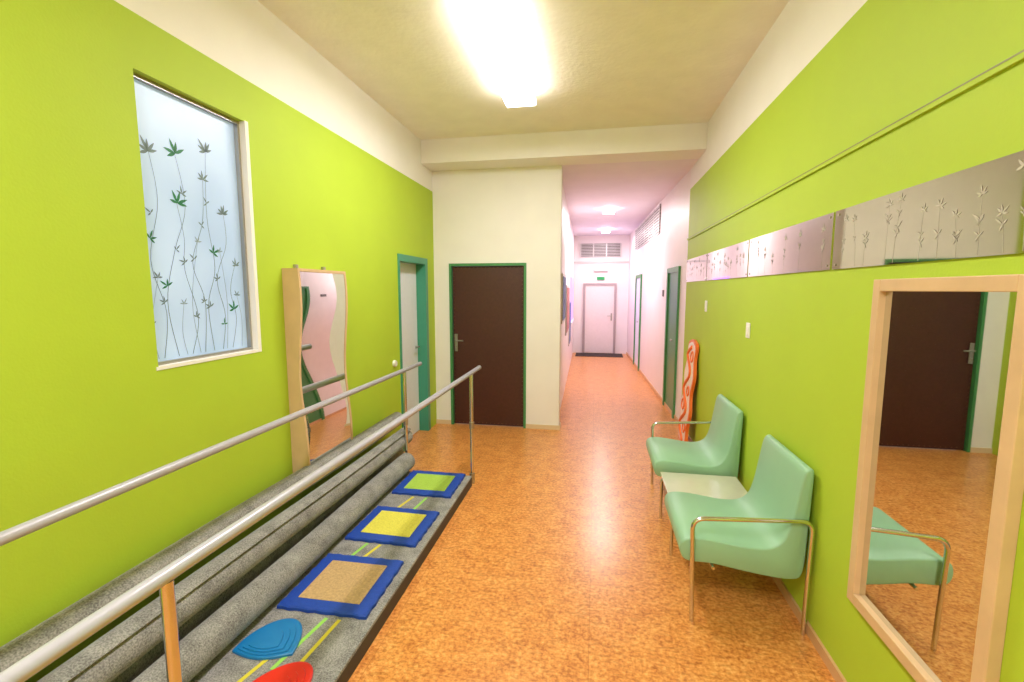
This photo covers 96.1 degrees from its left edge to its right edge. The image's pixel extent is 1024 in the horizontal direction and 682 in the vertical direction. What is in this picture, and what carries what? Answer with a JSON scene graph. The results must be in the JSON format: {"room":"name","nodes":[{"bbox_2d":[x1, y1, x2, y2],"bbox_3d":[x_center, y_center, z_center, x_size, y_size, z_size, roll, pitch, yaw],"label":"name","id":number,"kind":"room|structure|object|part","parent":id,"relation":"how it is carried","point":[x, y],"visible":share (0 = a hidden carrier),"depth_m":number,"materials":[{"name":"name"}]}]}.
{"room":"care facility","nodes":[
{"label":"care facility","id":0,"kind":"room"},
{"bbox_2d":[0,0,436,681],"bbox_3d":[-1.803,-0.191,1.816,0.200,3.420,8.150,1,6,10],"label":"wall","id":1,"kind":"structure","parent":0,"point":[86,409],"depth_m":2.05,"materials":[{"name":"paint"}]},
{"bbox_2d":[134,79,246,361],"bbox_3d":[-1.654,-0.568,2.402,0.010,1.320,0.650,1,6,10],"label":"pane","id":2,"kind":"object","parent":1,"relation":"attached to","point":[162,117],"visible":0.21,"depth_m":2.37,"materials":[{"name":"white glass"}]},
{"bbox_2d":[139,135,241,357],"bbox_3d":[-1.649,-0.496,2.403,0.001,1.118,0.584,1,6,10],"label":"leaf decoration","id":3,"kind":"object","parent":2,"relation":"attached to","point":[145,147],"visible":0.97,"depth_m":2.34,"materials":[{"name":"green paint"}]},
{"bbox_2d":[133,72,252,365],"bbox_3d":[-1.657,-0.568,2.402,0.065,1.320,0.650,1,6,10],"label":"frame","id":4,"kind":"object","parent":1,"relation":"attached to","point":[137,77],"visible":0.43,"depth_m":2.65,"materials":[{"name":"metal"}]},
{"bbox_2d":[156,120,261,370],"bbox_3d":[-1.605,-0.564,2.398,0.039,1.336,0.684,1,6,10],"label":"sill","id":5,"kind":"structure","parent":1,"relation":"attached to","point":[243,125],"depth_m":2.69,"materials":[{"name":"white paint"}]},
{"bbox_2d":[282,264,352,472],"bbox_3d":[-1.376,0.195,3.320,0.122,1.460,0.580,1,6,10],"label":"mirror","id":6,"kind":"object","parent":1,"relation":"attached to","point":[315,301],"visible":0.95,"depth_m":3.18,"materials":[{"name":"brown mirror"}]},
{"bbox_2d":[400,262,419,433],"bbox_3d":[-1.219,0.131,5.217,0.035,2.010,0.700,1,6,10],"label":"leaf","id":7,"kind":"object","parent":1,"relation":"attached to","point":[407,271],"visible":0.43,"depth_m":5.33,"materials":[{"name":"white laminate"}]},
{"bbox_2d":[397,253,430,450],"bbox_3d":[-1.163,0.101,5.219,0.162,2.090,0.830,1,6,10],"label":"frame","id":8,"kind":"object","parent":1,"relation":"attached to","point":[421,263],"visible":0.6,"depth_m":5.51,"materials":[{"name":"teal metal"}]},
{"bbox_2d":[432,165,562,425],"bbox_3d":[-0.283,-0.497,5.754,1.780,3.160,0.160,1,6,10],"label":"wall","id":9,"kind":"structure","parent":0,"point":[497,215],"depth_m":5.58,"materials":[{"name":"white paint"}]},
{"bbox_2d":[449,263,525,427],"bbox_3d":[-0.293,0.060,5.789,0.970,2.045,0.135,1,6,10],"label":"frame","id":10,"kind":"object","parent":9,"relation":"attached to","point":[458,264],"visible":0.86,"depth_m":5.72,"materials":[{"name":"green metal"}]},
{"bbox_2d":[453,266,523,426],"bbox_3d":[-0.296,0.074,5.778,0.900,2.004,0.040,1,6,10],"label":"leaf","id":11,"kind":"object","parent":9,"relation":"attached to","point":[455,267],"visible":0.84,"depth_m":5.74,"materials":[{"name":"wood"}]},
{"bbox_2d":[453,267,522,423],"bbox_3d":[-0.299,0.071,5.756,0.876,1.972,0.010,1,6,10],"label":"studs","id":12,"kind":"object","parent":11,"relation":"attached to","point":[453,267],"visible":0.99,"depth_m":5.71,"materials":[{"name":"gold metal"}]},
{"bbox_2d":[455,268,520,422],"bbox_3d":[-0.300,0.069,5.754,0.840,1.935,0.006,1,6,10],"label":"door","id":13,"kind":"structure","parent":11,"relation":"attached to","point":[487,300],"depth_m":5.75,"materials":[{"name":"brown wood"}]},
{"bbox_2d":[455,334,457,350],"bbox_3d":[-0.705,0.020,5.813,0.040,0.220,0.010,1,6,10],"label":"plate","id":14,"kind":"object","parent":13,"relation":"attached to","point":[456,335],"depth_m":5.81,"materials":[{"name":"metal"}]},
{"bbox_2d":[436,419,560,429],"bbox_3d":[-0.180,1.049,5.899,1.593,0.055,0.173,1,6,10],"label":"baseboard","id":15,"kind":"structure","parent":9,"relation":"attached to","point":[438,421],"depth_m":5.73,"materials":[{"name":"wood"}]},
{"bbox_2d":[258,0,788,139],"bbox_3d":[-0.244,-1.894,1.113,3.650,0.120,8.100,1,6,10],"label":"ceiling","id":16,"kind":"structure","parent":0,"point":[590,64],"depth_m":3.37,"materials":[{"name":"paint"}]},
{"bbox_2d":[461,0,535,107],"bbox_3d":[-0.042,-2.020,3.317,0.260,0.115,1.410,1,6,10],"label":"fluorescent light","id":17,"kind":"object","parent":16,"relation":"attached to","point":[489,23],"depth_m":3.04,"materials":[{"name":"white plastic"}]},
{"bbox_2d":[421,122,707,170],"bbox_3d":[0.511,-2.152,5.160,3.090,0.260,0.361,1,6,10],"label":"beam","id":18,"kind":"structure","parent":16,"relation":"attached to","point":[676,141],"depth_m":5.00,"materials":[{"name":"white paint"}]},
{"bbox_2d":[560,187,573,407],"bbox_3d":[1.024,-0.871,9.129,0.200,3.160,6.995,1,6,9],"label":"wall","id":19,"kind":"structure","parent":0,"point":[567,230],"depth_m":7.95,"materials":[{"name":"paint"}]},
{"bbox_2d":[561,273,565,323],"bbox_3d":[0.769,-0.638,6.845,0.025,0.700,1.001,1,6,9],"label":"notice board","id":20,"kind":"object","parent":19,"relation":"attached to","point":[563,276],"visible":0.96,"depth_m":6.50,"materials":[{"name":"metal"}]},
{"bbox_2d":[565,285,569,335],"bbox_3d":[1.008,-0.578,8.341,0.025,0.850,1.201,1,6,9],"label":"notice board","id":21,"kind":"object","parent":19,"relation":"attached to","point":[567,286],"visible":0.93,"depth_m":7.97,"materials":[{"name":"metal"}]},
{"bbox_2d":[568,300,570,345],"bbox_3d":[1.198,-0.385,9.555,0.025,0.900,0.800,1,6,9],"label":"notice board","id":22,"kind":"object","parent":19,"relation":"attached to","point":[569,331],"visible":0.93,"depth_m":9.24,"materials":[{"name":"metal"}]},
{"bbox_2d":[571,277,572,320],"bbox_3d":[1.414,-0.985,10.881,0.011,1.000,1.400,1,6,9],"label":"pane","id":23,"kind":"object","parent":19,"relation":"attached to","point":[571,277],"visible":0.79,"depth_m":10.77,"materials":[{"name":"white glass"}]},
{"bbox_2d":[348,353,835,681],"bbox_3d":[0.517,1.208,5.255,3.800,0.120,15.800,1,6,10],"label":"floor","id":24,"kind":"structure","parent":0,"point":[556,564],"depth_m":2.76,"materials":[{"name":"orange laminate"}]},
{"bbox_2d":[0,362,480,681],"bbox_3d":[-0.966,0.942,2.485,0.673,1.020,4.210,1,6,10],"label":"bars","id":25,"kind":"object","parent":24,"relation":"on","point":[162,580],"visible":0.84,"depth_m":1.40,"materials":[{"name":"grey metal"}]},
{"bbox_3d":[-0.879,1.053,1.218,0.031,0.892,0.032,1,6,10],"label":"post","id":26,"kind":"part","parent":25,"relation":"part of","materials":[{"name":"brown wood"}]},
{"bbox_3d":[-1.278,0.449,2.487,0.039,0.039,4.210,1,6,10],"label":"rail","id":27,"kind":"part","parent":25,"relation":"part of","materials":[{"name":"grey metal"}]},
{"bbox_3d":[-0.967,0.771,4.189,0.031,0.985,0.032,1,6,10],"label":"post","id":28,"kind":"part","parent":25,"relation":"part of","materials":[{"name":"silver metal"}]},
{"bbox_3d":[-0.357,0.783,4.079,0.031,0.985,0.032,1,6,10],"label":"post","id":29,"kind":"part","parent":25,"relation":"part of","materials":[{"name":"silver metal"}]},
{"bbox_2d":[189,471,471,681],"bbox_3d":[-1.115,1.410,2.469,0.925,0.094,3.425,1,6,10],"label":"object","id":30,"kind":"object","parent":24,"relation":"on","point":[334,646],"visible":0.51,"depth_m":2.27,"materials":[{"name":"carpet"}]},
{"bbox_2d":[111,448,403,681],"bbox_3d":[-1.446,1.245,2.662,0.154,0.166,3.621,1,6,11],"label":"carpet","id":31,"kind":"object","parent":30,"relation":"on","point":[155,653],"visible":0.3,"depth_m":2.38,"materials":[{"name":"grey carpet"}]},
{"bbox_2d":[37,427,412,681],"bbox_3d":[-1.353,1.094,2.608,0.157,0.166,3.622,1,6,11],"label":"carpet","id":32,"kind":"object","parent":31,"relation":"on","point":[110,655],"visible":0.94,"depth_m":2.13,"materials":[{"name":"grey carpet"}]},
{"bbox_2d":[0,412,401,671],"bbox_3d":[-1.460,0.957,2.673,0.146,0.147,3.661,1,6,11],"label":"carpet","id":33,"kind":"object","parent":32,"relation":"on","point":[13,651],"visible":0.53,"depth_m":1.98,"materials":[{"name":"grey carpet"}]},
{"bbox_2d":[232,618,301,659],"bbox_3d":[-1.118,1.380,2.157,0.280,0.035,0.251,0,6,3],"label":"stone","id":34,"kind":"object","parent":30,"relation":"on","point":[281,638],"visible":1,"depth_m":2.10,"materials":[{"name":"rubber"}]},
{"bbox_2d":[132,453,414,681],"bbox_3d":[-1.209,1.238,2.807,0.175,0.164,2.790,1,6,10],"label":"carpet","id":35,"kind":"object","parent":30,"relation":"on","point":[198,648],"visible":0.99,"depth_m":2.34,"materials":[{"name":"grey carpet"}]},
{"bbox_2d":[252,661,312,681],"bbox_3d":[-0.953,1.409,1.896,0.260,0.035,0.256,3,7,22],"label":"stone","id":36,"kind":"object","parent":30,"relation":"on","point":[300,671],"visible":1,"depth_m":1.93,"materials":[{"name":"rubber"}]},
{"bbox_2d":[277,553,403,619],"bbox_3d":[-0.927,1.340,2.557,0.498,0.027,0.488,1,6,9],"label":"pad","id":37,"kind":"object","parent":30,"relation":"on","point":[351,586],"visible":1,"depth_m":2.50,"materials":[{"name":"blue fabric"}]},
{"bbox_2d":[345,506,439,547],"bbox_3d":[-0.812,1.270,3.188,0.498,0.027,0.458,1,6,11],"label":"pad","id":38,"kind":"object","parent":30,"relation":"on","point":[396,526],"visible":1,"depth_m":3.13,"materials":[{"name":"yellow fabric"}]},
{"bbox_2d":[392,470,465,498],"bbox_3d":[-0.687,1.194,3.873,0.498,0.027,0.458,1,6,10],"label":"pad","id":39,"kind":"object","parent":30,"relation":"on","point":[418,482],"visible":1,"depth_m":3.81,"materials":[{"name":"fabric"}]},
{"bbox_2d":[575,353,622,356],"bbox_3d":[2.308,0.370,12.217,1.220,0.012,0.640,1,6,10],"label":"doormat","id":40,"kind":"object","parent":24,"relation":"on","point":[577,354],"visible":1,"depth_m":12.16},
{"bbox_2d":[678,339,698,441],"bbox_3d":[1.945,0.568,5.107,0.134,1.179,0.490,1,6,11],"label":"board","id":41,"kind":"object","parent":24,"relation":"on","point":[690,373],"visible":0.94,"depth_m":5.00,"materials":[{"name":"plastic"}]},
{"bbox_2d":[646,394,742,518],"bbox_3d":[1.431,0.893,3.707,0.620,0.849,0.645,1,6,10],"label":"chair","id":42,"kind":"object","parent":24,"relation":"on","point":[718,453],"visible":0.76,"depth_m":3.52,"materials":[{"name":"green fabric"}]},
{"bbox_3d":[1.387,1.190,3.429,0.550,0.321,0.021,1,6,10],"label":"leg frame","id":43,"kind":"part","parent":42,"relation":"part of","materials":[{"name":"silver metal"}]},
{"bbox_3d":[1.508,0.982,4.021,0.578,0.603,0.023,1,6,10],"label":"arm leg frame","id":44,"kind":"part","parent":42,"relation":"part of","materials":[{"name":"silver metal"}]},
{"bbox_2d":[660,472,747,498],"bbox_3d":[1.328,1.025,3.166,0.530,0.036,0.475,1,6,10],"label":"side table","id":45,"kind":"object","parent":42,"relation":"attached to","point":[721,487],"visible":0.55,"depth_m":3.20,"materials":[{"name":"laminate"}]},
{"bbox_2d":[664,435,814,635],"bbox_3d":[1.232,1.014,2.616,0.620,0.849,0.629,1,6,10],"label":"chair","id":46,"kind":"object","parent":24,"relation":"on","point":[764,531],"visible":1,"depth_m":2.38,"materials":[{"name":"green fabric"}]},
{"bbox_3d":[1.298,1.244,2.940,0.550,0.321,0.021,1,6,10],"label":"leg frame","id":47,"kind":"part","parent":46,"relation":"part of","materials":[{"name":"silver metal"}]},
{"bbox_3d":[1.199,1.169,2.329,0.578,0.603,0.023,1,6,10],"label":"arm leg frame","id":48,"kind":"part","parent":46,"relation":"part of","materials":[{"name":"silver metal"}]},
{"bbox_2d":[573,235,629,353],"bbox_3d":[2.527,-1.241,12.464,2.100,3.160,0.150,1,6,10],"label":"wall","id":49,"kind":"structure","parent":0,"point":[618,273],"depth_m":12.37,"materials":[{"name":"paint"}]},
{"bbox_2d":[584,285,613,352],"bbox_3d":[2.364,-0.588,12.473,0.760,1.820,0.028,1,6,10],"label":"leaf","id":50,"kind":"object","parent":49,"relation":"attached to","point":[599,300],"visible":1,"depth_m":12.46,"materials":[{"name":"paint"}]},
{"bbox_2d":[582,283,616,352],"bbox_3d":[2.362,-0.607,12.462,0.880,1.900,0.050,1,6,10],"label":"frame","id":51,"kind":"object","parent":49,"relation":"attached to","point":[584,284],"visible":0.95,"depth_m":12.41,"materials":[{"name":"paint"}]},
{"bbox_2d":[580,243,621,256],"bbox_3d":[2.362,-2.421,12.263,1.080,0.350,0.044,1,6,10],"label":"air vent","id":52,"kind":"object","parent":49,"relation":"in","point":[604,249],"visible":1,"depth_m":12.26,"materials":[{"name":"metal"}]},
{"bbox_2d":[594,267,607,279],"bbox_3d":[2.379,-1.812,12.310,0.360,0.350,0.079,1,6,10],"label":"exit sign","id":53,"kind":"object","parent":49,"relation":"attached to","point":[595,268],"visible":1,"depth_m":12.28,"materials":[{"name":"plastic"}]},
{"bbox_2d":[574,261,628,262],"bbox_3d":[2.383,-2.108,12.302,1.440,0.040,0.030,1,6,10],"label":"trim","id":54,"kind":"structure","parent":49,"relation":"attached to","point":[589,261],"depth_m":12.27,"materials":[{"name":"paint"}]},
{"bbox_2d":[562,159,697,235],"bbox_3d":[1.180,-2.501,8.941,3.650,0.120,7.349,1,6,10],"label":"ceiling","id":55,"kind":"structure","parent":0,"point":[633,189],"depth_m":6.76,"materials":[{"name":"paint"}]},
{"bbox_2d":[601,229,609,232],"bbox_3d":[2.233,-2.626,10.958,0.200,0.075,0.200,1,6,10],"label":"ceiling lamp","id":56,"kind":"object","parent":55,"relation":"attached to","point":[604,230],"visible":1,"depth_m":10.88,"materials":[{"name":"plastic"}]},
{"bbox_2d":[603,208,614,213],"bbox_3d":[1.733,-2.322,8.220,0.200,0.075,0.200,1,6,10],"label":"ceiling lamp","id":57,"kind":"object","parent":55,"relation":"attached to","point":[608,210],"visible":1,"depth_m":8.14,"materials":[{"name":"plastic"}]},
{"bbox_2d":[627,169,690,418],"bbox_3d":[2.721,-0.853,8.959,0.200,3.160,6.731,1,6,8],"label":"wall","id":58,"kind":"structure","parent":0,"point":[668,249],"depth_m":7.42,"materials":[{"name":"paint"}]},
{"bbox_2d":[633,275,636,363],"bbox_3d":[2.836,-0.477,10.611,0.032,2.050,0.070,1,6,10],"label":"door frame","id":59,"kind":"structure","parent":58,"relation":"attached to","point":[635,275],"depth_m":10.59,"materials":[{"name":"green wood"}]},
{"bbox_2d":[634,278,639,365],"bbox_3d":[2.785,-0.397,10.184,0.005,1.975,0.801,1,6,8],"label":"leaf","id":60,"kind":"object","parent":58,"relation":"attached to","point":[638,279],"visible":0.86,"depth_m":10.28,"materials":[{"name":"white laminate"}]},
{"bbox_2d":[638,274,641,370],"bbox_3d":[2.711,-0.382,9.755,0.032,2.050,0.070,1,6,10],"label":"door frame","id":61,"kind":"structure","parent":58,"relation":"attached to","point":[640,274],"depth_m":9.73,"materials":[{"name":"green wood"}]},
{"bbox_2d":[634,204,660,250],"bbox_3d":[2.662,-2.186,9.190,0.023,0.480,3.403,1,6,8],"label":"air vent","id":62,"kind":"object","parent":58,"relation":"in","point":[649,229],"visible":1,"depth_m":8.67,"materials":[{"name":"metal"}]},
{"bbox_2d":[662,269,668,404],"bbox_3d":[2.284,-0.047,6.823,0.032,2.030,0.070,1,6,10],"label":"door frame","id":63,"kind":"structure","parent":58,"relation":"attached to","point":[667,284],"depth_m":6.80,"materials":[{"name":"green wood"}]},
{"bbox_2d":[665,272,676,410],"bbox_3d":[2.244,0.025,6.470,0.005,1.955,0.651,1,6,8],"label":"leaf","id":64,"kind":"object","parent":58,"relation":"attached to","point":[672,276],"visible":0.64,"depth_m":6.51,"materials":[{"name":"green wood"}]},
{"bbox_2d":[668,266,676,272],"bbox_3d":[2.232,-0.982,6.360,0.029,0.070,0.651,1,6,8],"label":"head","id":65,"kind":"object","parent":58,"relation":"attached to","point":[673,269],"visible":0.79,"depth_m":6.35},
{"bbox_2d":[671,266,680,418],"bbox_3d":[2.180,0.032,6.114,0.032,2.030,0.070,1,6,10],"label":"door frame","id":66,"kind":"structure","parent":58,"relation":"attached to","point":[678,267],"depth_m":6.09,"materials":[{"name":"green metal"}]},
{"bbox_2d":[682,0,1023,681],"bbox_3d":[1.473,-0.150,1.443,0.200,3.420,8.580,1,6,10],"label":"wall","id":67,"kind":"structure","parent":0,"point":[798,379],"depth_m":2.16,"materials":[{"name":"paint"}]},
{"bbox_2d":[686,254,707,281],"bbox_3d":[2.038,-0.795,5.103,0.010,0.265,1.040,1,6,10],"label":"mirror panel","id":68,"kind":"object","parent":67,"relation":"attached to","point":[697,266],"visible":1,"depth_m":5.01,"materials":[{"name":"silver metal"}]},
{"bbox_2d":[706,240,749,279],"bbox_3d":[1.829,-0.668,3.958,0.010,0.265,1.260,1,6,10],"label":"mirror panel","id":69,"kind":"object","parent":67,"relation":"attached to","point":[732,261],"visible":1,"depth_m":3.80,"materials":[{"name":"silver metal"}]},
{"bbox_2d":[626,352,846,681],"bbox_3d":[1.849,1.154,4.954,0.254,0.055,15.300,1,6,10],"label":"baseboard","id":70,"kind":"structure","parent":67,"relation":"attached to","point":[822,651],"depth_m":2.31,"materials":[{"name":"brown wood"}]},
{"bbox_2d":[745,323,750,338],"bbox_3d":[1.702,-0.076,3.321,0.012,0.110,0.080,1,6,10],"label":"light switch","id":71,"kind":"object","parent":67,"relation":"attached to","point":[748,325],"visible":1,"depth_m":3.30,"materials":[{"name":"plastic"}]},
{"bbox_2d":[748,212,835,276],"bbox_3d":[1.606,-0.532,2.738,0.010,0.265,1.195,1,6,10],"label":"mirror panel","id":72,"kind":"object","parent":67,"relation":"attached to","point":[807,246],"visible":1,"depth_m":2.54,"materials":[{"name":"silver metal"}]},
{"bbox_2d":[687,50,1023,239],"bbox_3d":[1.618,-0.918,2.762,0.013,0.021,5.780,1,6,10],"label":"rail","id":73,"kind":"object","parent":67,"relation":"attached to","point":[1018,57],"visible":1,"depth_m":1.65,"materials":[{"name":"paint"}]},
{"bbox_2d":[832,150,1023,269],"bbox_3d":[1.387,-0.400,1.540,0.010,0.265,1.215,1,6,10],"label":"mirror panel","id":74,"kind":"object","parent":67,"relation":"attached to","point":[978,210],"visible":1,"depth_m":1.47,"materials":[{"name":"silver metal"}]},
{"bbox_2d":[847,274,1023,681],"bbox_3d":[1.355,0.453,1.521,0.035,1.315,0.670,1,6,10],"label":"wall mirror","id":75,"kind":"object","parent":67,"relation":"attached to","point":[940,482],"visible":1,"depth_m":1.44,"materials":[{"name":"beige wood"}]}
]}

